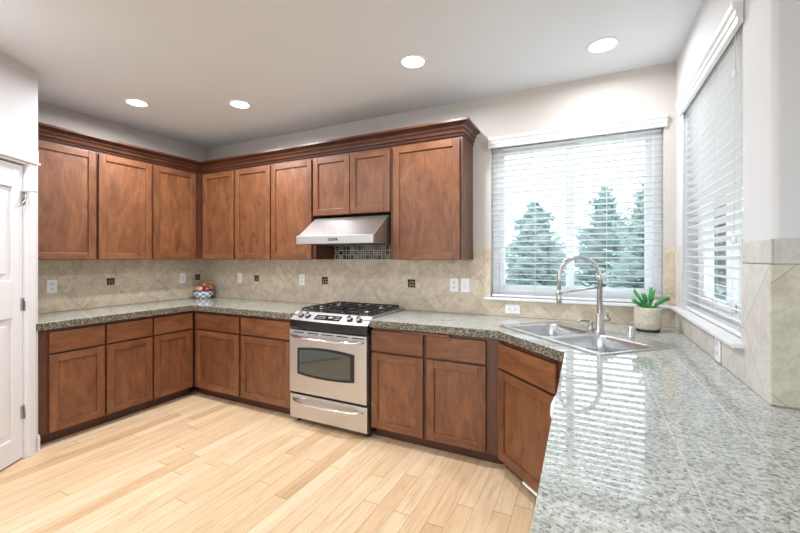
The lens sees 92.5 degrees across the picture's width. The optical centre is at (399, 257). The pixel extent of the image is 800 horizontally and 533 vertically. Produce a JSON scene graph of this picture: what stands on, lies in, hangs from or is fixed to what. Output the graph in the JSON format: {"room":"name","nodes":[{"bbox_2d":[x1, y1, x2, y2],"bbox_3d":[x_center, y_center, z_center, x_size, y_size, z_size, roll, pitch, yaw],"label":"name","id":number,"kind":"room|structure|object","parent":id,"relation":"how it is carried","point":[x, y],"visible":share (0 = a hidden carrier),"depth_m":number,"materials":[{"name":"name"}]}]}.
{"room":"kitchen","nodes":[
{"label":"kitchen","id":0,"kind":"room"},
{"bbox_2d":[0,50,37,437],"bbox_3d":[-2.836,0.028,2.259,1.306,2.720,1.098,0,0,26],"label":"wall","id":1,"kind":"structure","parent":0,"point":[18,82],"depth_m":2.62,"materials":[{"name":"paint"}]},
{"bbox_2d":[0,160,36,470],"bbox_3d":[-2.541,0.372,2.286,0.099,2.013,0.807,0,0,-7],"label":"door","id":2,"kind":"structure","parent":1,"relation":"in","point":[12,196],"depth_m":2.56,"materials":[{"name":"white paint"}]},
{"bbox_2d":[0,138,40,457],"bbox_3d":[-2.575,0.313,2.252,0.128,2.150,0.985,0,0,-7],"label":"trim","id":3,"kind":"structure","parent":1,"relation":"attached to","point":[26,157],"depth_m":2.66,"materials":[{"name":"white paint"}]},
{"bbox_2d":[36,435,39,451],"bbox_3d":[-2.602,1.331,2.752,0.041,0.115,0.023,0,0,26],"label":"baseboard","id":4,"kind":"structure","parent":1,"relation":"attached to","point":[37,436],"depth_m":2.74,"materials":[{"name":"white paint"}]},
{"bbox_2d":[38,101,206,312],"bbox_3d":[-3.856,0.028,1.839,0.150,2.720,6.750,0,0,26],"label":"wall","id":5,"kind":"structure","parent":0,"point":[50,114],"depth_m":3.79,"materials":[{"name":"paint"}]},
{"bbox_2d":[38,138,95,259],"bbox_3d":[-2.918,-0.462,3.205,0.316,0.959,0.527,0,0,26],"label":"upper cabinet","id":6,"kind":"object","parent":5,"relation":"attached to","point":[66,173],"visible":0.56,"depth_m":3.18,"materials":[{"name":"brown wood"}]},
{"bbox_2d":[96,151,201,259],"bbox_3d":[-2.507,-0.462,4.033,0.316,0.959,1.317,0,0,26],"label":"upper cabinet","id":7,"kind":"object","parent":5,"relation":"attached to","point":[145,210],"visible":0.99,"depth_m":3.74,"materials":[{"name":"brown wood"}]},
{"bbox_2d":[0,387,536,532],"bbox_3d":[-0.956,1.448,0.429,6.900,0.120,6.800,0,0,26],"label":"floor","id":8,"kind":"structure","parent":0,"point":[194,462],"depth_m":2.35,"materials":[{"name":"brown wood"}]},
{"bbox_2d":[38,322,104,444],"bbox_3d":[-2.788,0.958,3.088,0.627,0.860,0.432,0,0,26],"label":"base cabinet","id":9,"kind":"object","parent":8,"relation":"on","point":[71,360],"visible":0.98,"depth_m":2.94,"materials":[{"name":"brown wood"}]},
{"bbox_2d":[100,316,152,423],"bbox_3d":[-2.607,0.958,3.455,0.627,0.860,0.383,0,0,26],"label":"base cabinet","id":10,"kind":"object","parent":8,"relation":"on","point":[128,345],"visible":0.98,"depth_m":3.31,"materials":[{"name":"brown wood"}]},
{"bbox_2d":[148,311,193,407],"bbox_3d":[-2.430,0.958,3.811,0.627,0.860,0.406,0,0,26],"label":"base cabinet","id":11,"kind":"object","parent":8,"relation":"on","point":[172,333],"visible":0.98,"depth_m":3.66,"materials":[{"name":"brown wood"}]},
{"bbox_2d":[194,311,246,403],"bbox_3d":[-1.644,0.958,3.977,0.669,0.860,0.627,0,0,26],"label":"base cabinet","id":12,"kind":"object","parent":8,"relation":"on","point":[217,336],"visible":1,"depth_m":3.69,"materials":[{"name":"brown wood"}]},
{"bbox_2d":[241,315,292,413],"bbox_3d":[-1.060,0.958,3.688,0.631,0.860,0.627,0,0,26],"label":"base cabinet","id":13,"kind":"object","parent":8,"relation":"on","point":[265,341],"visible":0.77,"depth_m":3.42,"materials":[{"name":"brown wood"}]},
{"bbox_2d":[36,297,330,330],"bbox_3d":[-1.910,0.500,3.429,1.924,0.054,1.871,0,0,26],"label":"countertop","id":14,"kind":"structure","parent":13,"relation":"on","point":[238,306],"depth_m":3.49,"materials":[{"name":"stone"}]},
{"bbox_2d":[193,290,213,298],"bbox_3d":[-2.286,0.426,4.465,0.228,0.092,0.228,0,0,26],"label":"fruit bowl","id":15,"kind":"object","parent":14,"relation":"on","point":[203,294],"visible":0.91,"depth_m":4.38,"materials":[{"name":"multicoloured ceramic"}]},
{"bbox_2d":[290,301,403,436],"bbox_3d":[-0.455,0.907,3.325,0.764,0.961,0.724,0,0,26],"label":"range","id":16,"kind":"object","parent":8,"relation":"on","point":[330,345],"visible":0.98,"depth_m":3.05,"materials":[{"name":"silver metal"}]},
{"bbox_2d":[298,306,403,318],"bbox_3d":[-0.421,0.471,3.397,0.760,0.023,0.567,0,0,26],"label":"cooktop","id":17,"kind":"object","parent":16,"relation":"in","point":[319,311],"depth_m":3.20,"materials":[{"name":"metal"}]},
{"bbox_2d":[371,327,514,463],"bbox_3d":[0.349,0.958,2.984,0.965,0.860,0.635,0,0,26],"label":"base cabinet","id":18,"kind":"object","parent":8,"relation":"on","point":[438,391],"visible":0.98,"depth_m":2.69,"materials":[{"name":"brown wood"}]},
{"bbox_2d":[370,310,799,532],"bbox_3d":[0.638,0.500,1.619,2.701,0.054,2.850,0,0,26],"label":"countertop","id":19,"kind":"structure","parent":18,"relation":"on","point":[670,440],"depth_m":0.98,"materials":[{"name":"stone"}]},
{"bbox_2d":[556,255,610,332],"bbox_3d":[1.132,0.224,2.364,0.352,0.484,0.059,0,0,-8],"label":"faucet","id":20,"kind":"object","parent":19,"relation":"on","point":[600,318],"visible":1,"depth_m":2.36,"materials":[{"name":"silver metal"}]},
{"bbox_2d":[500,321,677,363],"bbox_3d":[1.084,0.533,2.340,0.555,0.252,0.866,0,0,-19],"label":"sink","id":21,"kind":"object","parent":19,"relation":"in","point":[573,335],"depth_m":2.29,"materials":[{"name":"metal"}]},
{"bbox_2d":[511,323,588,363],"bbox_3d":[0.970,0.563,2.497,0.370,0.192,0.374,0,0,-19],"label":"basin","id":22,"kind":"object","parent":21,"relation":"in","point":[577,335],"depth_m":2.59,"materials":[{"name":"silver metal"}]},
{"bbox_2d":[577,319,594,329],"bbox_3d":[1.197,0.429,2.464,0.121,0.074,0.043,0,0,-8],"label":"soap dispenser","id":23,"kind":"object","parent":21,"relation":"on","point":[590,322],"visible":1,"depth_m":2.46,"materials":[{"name":"silver metal"}]},
{"bbox_2d":[554,335,651,351],"bbox_3d":[1.103,0.563,2.103,0.370,0.192,0.372,0,0,-19],"label":"basin","id":24,"kind":"object","parent":21,"relation":"in","point":[586,343],"depth_m":2.24,"materials":[{"name":"silver metal"}]},
{"bbox_2d":[631,287,669,332],"bbox_3d":[1.619,0.331,2.465,0.229,0.283,0.161,0,0,26],"label":"potted plant","id":25,"kind":"object","parent":19,"relation":"on","point":[647,317],"visible":1,"depth_m":2.44,"materials":[{"name":"beige ceramic"}]},
{"bbox_2d":[498,340,562,495],"bbox_3d":[0.873,0.958,2.271,0.331,0.860,0.622,0,0,-19],"label":"base cabinet","id":26,"kind":"object","parent":8,"relation":"on","point":[525,399],"visible":0.62,"depth_m":2.21,"materials":[{"name":"brown wood"}]},
{"bbox_2d":[550,395,555,418],"bbox_3d":[0.937,0.958,1.520,0.623,0.860,0.594,0,0,26],"label":"dishwasher","id":27,"kind":"object","parent":8,"relation":"on","point":[554,398],"visible":0.09,"depth_m":1.59,"materials":[{"name":"white plastic"}]},
{"bbox_2d":[0,0,702,148],"bbox_3d":[-0.956,-1.392,0.429,6.900,0.120,6.800,0,0,26],"label":"ceiling","id":28,"kind":"structure","parent":0,"point":[300,65],"depth_m":2.46,"materials":[{"name":"paint"}]},
{"bbox_2d":[123,98,150,107],"bbox_3d":[-2.257,-1.329,3.292,0.196,0.006,0.196,0,0,26],"label":"recessed light","id":29,"kind":"object","parent":28,"relation":"in","point":[131,101],"visible":1,"depth_m":3.28,"materials":[{"name":"white paint"}]},
{"bbox_2d":[228,100,251,108],"bbox_3d":[-1.385,-1.329,3.325,0.196,0.006,0.196,0,0,26],"label":"recessed light","id":30,"kind":"object","parent":28,"relation":"in","point":[240,104],"visible":1,"depth_m":3.32,"materials":[{"name":"white paint"}]},
{"bbox_2d":[399,54,427,68],"bbox_3d":[0.092,-1.329,2.602,0.196,0.006,0.196,0,0,26],"label":"recessed light","id":31,"kind":"object","parent":28,"relation":"in","point":[411,61],"visible":1,"depth_m":2.59,"materials":[{"name":"white paint"}]},
{"bbox_2d":[586,36,620,53],"bbox_3d":[1.276,-1.329,2.400,0.196,0.006,0.196,0,0,26],"label":"recessed light","id":32,"kind":"object","parent":28,"relation":"in","point":[604,44],"visible":1,"depth_m":2.39,"materials":[{"name":"white paint"}]},
{"bbox_2d":[207,61,675,326],"bbox_3d":[-0.140,0.028,3.680,4.872,2.720,0.150,0,0,26],"label":"wall","id":33,"kind":"structure","parent":0,"point":[650,90],"depth_m":3.00,"materials":[{"name":"paint"}]},
{"bbox_2d":[202,164,271,258],"bbox_3d":[-1.688,-0.462,4.187,1.051,0.959,0.316,0,0,26],"label":"upper cabinet","id":34,"kind":"object","parent":33,"relation":"attached to","point":[236,203],"visible":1,"depth_m":4.02,"materials":[{"name":"brown wood"}]},
{"bbox_2d":[38,117,479,173],"bbox_3d":[-1.124,-0.999,3.052,3.256,0.113,1.563,0,0,21],"label":"crown molding","id":35,"kind":"structure","parent":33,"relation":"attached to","point":[464,127],"depth_m":3.40,"materials":[{"name":"brown wood"}]},
{"bbox_2d":[271,157,333,258],"bbox_3d":[-0.968,-0.462,3.829,0.552,0.959,0.316,0,0,26],"label":"upper cabinet","id":36,"kind":"object","parent":33,"relation":"attached to","point":[291,181],"visible":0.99,"depth_m":3.71,"materials":[{"name":"brown wood"}]},
{"bbox_2d":[313,146,390,217],"bbox_3d":[-0.379,-0.664,3.537,0.817,0.555,0.316,0,0,26],"label":"upper cabinet","id":37,"kind":"object","parent":33,"relation":"attached to","point":[356,183],"visible":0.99,"depth_m":3.38,"materials":[{"name":"brown wood"}]},
{"bbox_2d":[296,215,390,245],"bbox_3d":[-0.435,-0.238,3.417,0.776,0.248,0.550,0,0,26],"label":"range hood","id":38,"kind":"object","parent":37,"relation":"attached to","point":[362,230],"visible":0.94,"depth_m":3.23,"materials":[{"name":"metal"}]},
{"bbox_2d":[38,238,799,408],"bbox_3d":[0.145,0.180,2.423,6.500,0.583,1.848,0,0,26],"label":"backsplash","id":39,"kind":"structure","parent":33,"relation":"attached to","point":[769,362],"depth_m":3.34,"materials":[{"name":"tile"}]},
{"bbox_2d":[47,280,56,292],"bbox_3d":[-3.018,0.250,3.324,0.008,0.116,0.072,0,0,26],"label":"outlet","id":40,"kind":"object","parent":39,"relation":"attached to","point":[51,284],"visible":1,"depth_m":3.32,"materials":[{"name":"white plastic"}]},
{"bbox_2d":[180,273,185,282],"bbox_3d":[-2.487,0.236,4.392,0.010,0.116,0.072,0,0,26],"label":"light switch","id":41,"kind":"object","parent":39,"relation":"attached to","point":[182,275],"visible":1,"depth_m":4.39,"materials":[{"name":"white plastic"}]},
{"bbox_2d":[238,273,241,282],"bbox_3d":[-1.844,0.233,4.422,0.072,0.116,0.010,0,0,26],"label":"light switch","id":42,"kind":"object","parent":39,"relation":"attached to","point":[239,274],"visible":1,"depth_m":4.42,"materials":[{"name":"white plastic"}]},
{"bbox_2d":[299,274,304,284],"bbox_3d":[-1.023,0.232,4.015,0.072,0.116,0.008,0,0,26],"label":"outlet","id":43,"kind":"object","parent":39,"relation":"attached to","point":[301,276],"visible":1,"depth_m":4.01,"materials":[{"name":"white plastic"}]},
{"bbox_2d":[450,278,457,291],"bbox_3d":[0.466,0.233,3.277,0.072,0.116,0.008,0,0,26],"label":"outlet","id":44,"kind":"object","parent":39,"relation":"attached to","point":[453,281],"visible":1,"depth_m":3.27,"materials":[{"name":"white plastic"}]},
{"bbox_2d":[461,279,468,291],"bbox_3d":[0.553,0.235,3.232,0.072,0.116,0.010,0,0,26],"label":"light switch","id":45,"kind":"object","parent":39,"relation":"attached to","point":[464,282],"visible":1,"depth_m":3.23,"materials":[{"name":"white plastic"}]},
{"bbox_2d":[505,304,519,313],"bbox_3d":[0.904,0.411,3.059,0.114,0.072,0.008,0,0,26],"label":"outlet","id":46,"kind":"object","parent":39,"relation":"attached to","point":[509,308],"visible":1,"depth_m":3.06,"materials":[{"name":"white plastic"}]},
{"bbox_2d":[715,337,720,362],"bbox_3d":[1.427,0.406,1.719,0.008,0.116,0.072,0,0,26],"label":"outlet","id":47,"kind":"object","parent":39,"relation":"attached to","point":[717,341],"visible":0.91,"depth_m":1.70,"materials":[{"name":"white plastic"}]},
{"bbox_2d":[391,136,472,259],"bbox_3d":[0.268,-0.462,3.216,0.623,0.959,0.316,0,0,26],"label":"upper cabinet","id":48,"kind":"object","parent":33,"relation":"attached to","point":[432,180],"visible":1,"depth_m":3.08,"materials":[{"name":"brown wood"}]},
{"bbox_2d":[483,131,672,308],"bbox_3d":[1.312,-0.302,2.933,1.303,1.290,0.187,0,0,26],"label":"window","id":49,"kind":"structure","parent":33,"relation":"in","point":[504,289],"depth_m":2.93,"materials":[{"name":"white plastic"}]},
{"bbox_2d":[488,113,667,302],"bbox_3d":[1.289,-0.330,2.903,1.219,1.296,0.101,0,0,26],"label":"window blind","id":50,"kind":"object","parent":49,"relation":"attached to","point":[650,124],"visible":0.93,"depth_m":2.87,"materials":[{"name":"white paint"}]},
{"bbox_2d":[676,0,799,409],"bbox_3d":[2.376,0.028,1.494,1.878,2.720,1.530,0,0,26],"label":"wall","id":51,"kind":"structure","parent":0,"point":[771,28],"depth_m":1.29,"materials":[{"name":"paint"}]},
{"bbox_2d":[670,188,744,348],"bbox_3d":[1.632,-0.302,1.991,0.187,1.290,1.300,0,0,26],"label":"window","id":52,"kind":"structure","parent":51,"relation":"in","point":[732,340],"depth_m":1.89,"materials":[{"name":"white plastic"}]},
{"bbox_2d":[675,0,743,336],"bbox_3d":[1.559,-0.330,1.927,0.101,1.296,1.082,0,0,26],"label":"window blind","id":53,"kind":"object","parent":52,"relation":"attached to","point":[712,97],"visible":0.77,"depth_m":1.83,"materials":[{"name":"white paint"}]},
{"label":"outside","id":54,"kind":"structure","parent":0,"visible":0},
{"bbox_2d":[505,270,585,284],"bbox_3d":[20.023,2.088,27.305,48.000,0.600,59.600,0,0,26],"label":"ground","id":55,"kind":"structure","parent":54,"point":[506,275],"depth_m":39.45,"materials":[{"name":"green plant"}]},
{"bbox_2d":[505,203,589,286],"bbox_3d":[3.440,0.182,9.618,2.351,3.213,2.555,0,0,-36],"label":"conifer tree","id":56,"kind":"object","parent":55,"relation":"on","point":[538,268],"visible":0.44,"depth_m":9.26,"materials":[{"name":"green plant"}]},
{"bbox_2d":[564,187,631,287],"bbox_3d":[6.012,-0.152,11.332,2.813,3.881,2.807,0,0,24],"label":"conifer tree","id":57,"kind":"object","parent":55,"relation":"on","point":[609,212],"visible":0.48,"depth_m":10.98,"materials":[{"name":"green plant"}]},
{"bbox_2d":[622,200,639,249],"bbox_3d":[8.988,-0.304,14.254,2.888,4.184,3.069,0,0,-11],"label":"conifer tree","id":58,"kind":"object","parent":55,"relation":"on","point":[630,211],"visible":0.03,"depth_m":14.21,"materials":[{"name":"green plant"}]},
{"bbox_2d":[589,173,725,300],"bbox_3d":[4.965,0.035,7.325,2.242,3.506,2.357,0,0,2],"label":"conifer tree","id":59,"kind":"object","parent":55,"relation":"on","point":[623,269],"visible":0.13,"depth_m":7.40,"materials":[{"name":"green plant"}]},
{"bbox_2d":[714,195,742,300],"bbox_3d":[7.295,-0.054,8.608,2.507,3.685,2.379,0,0,-38],"label":"conifer tree","id":60,"kind":"object","parent":55,"relation":"on","point":[717,280],"visible":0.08,"depth_m":8.49,"materials":[{"name":"green plant"}]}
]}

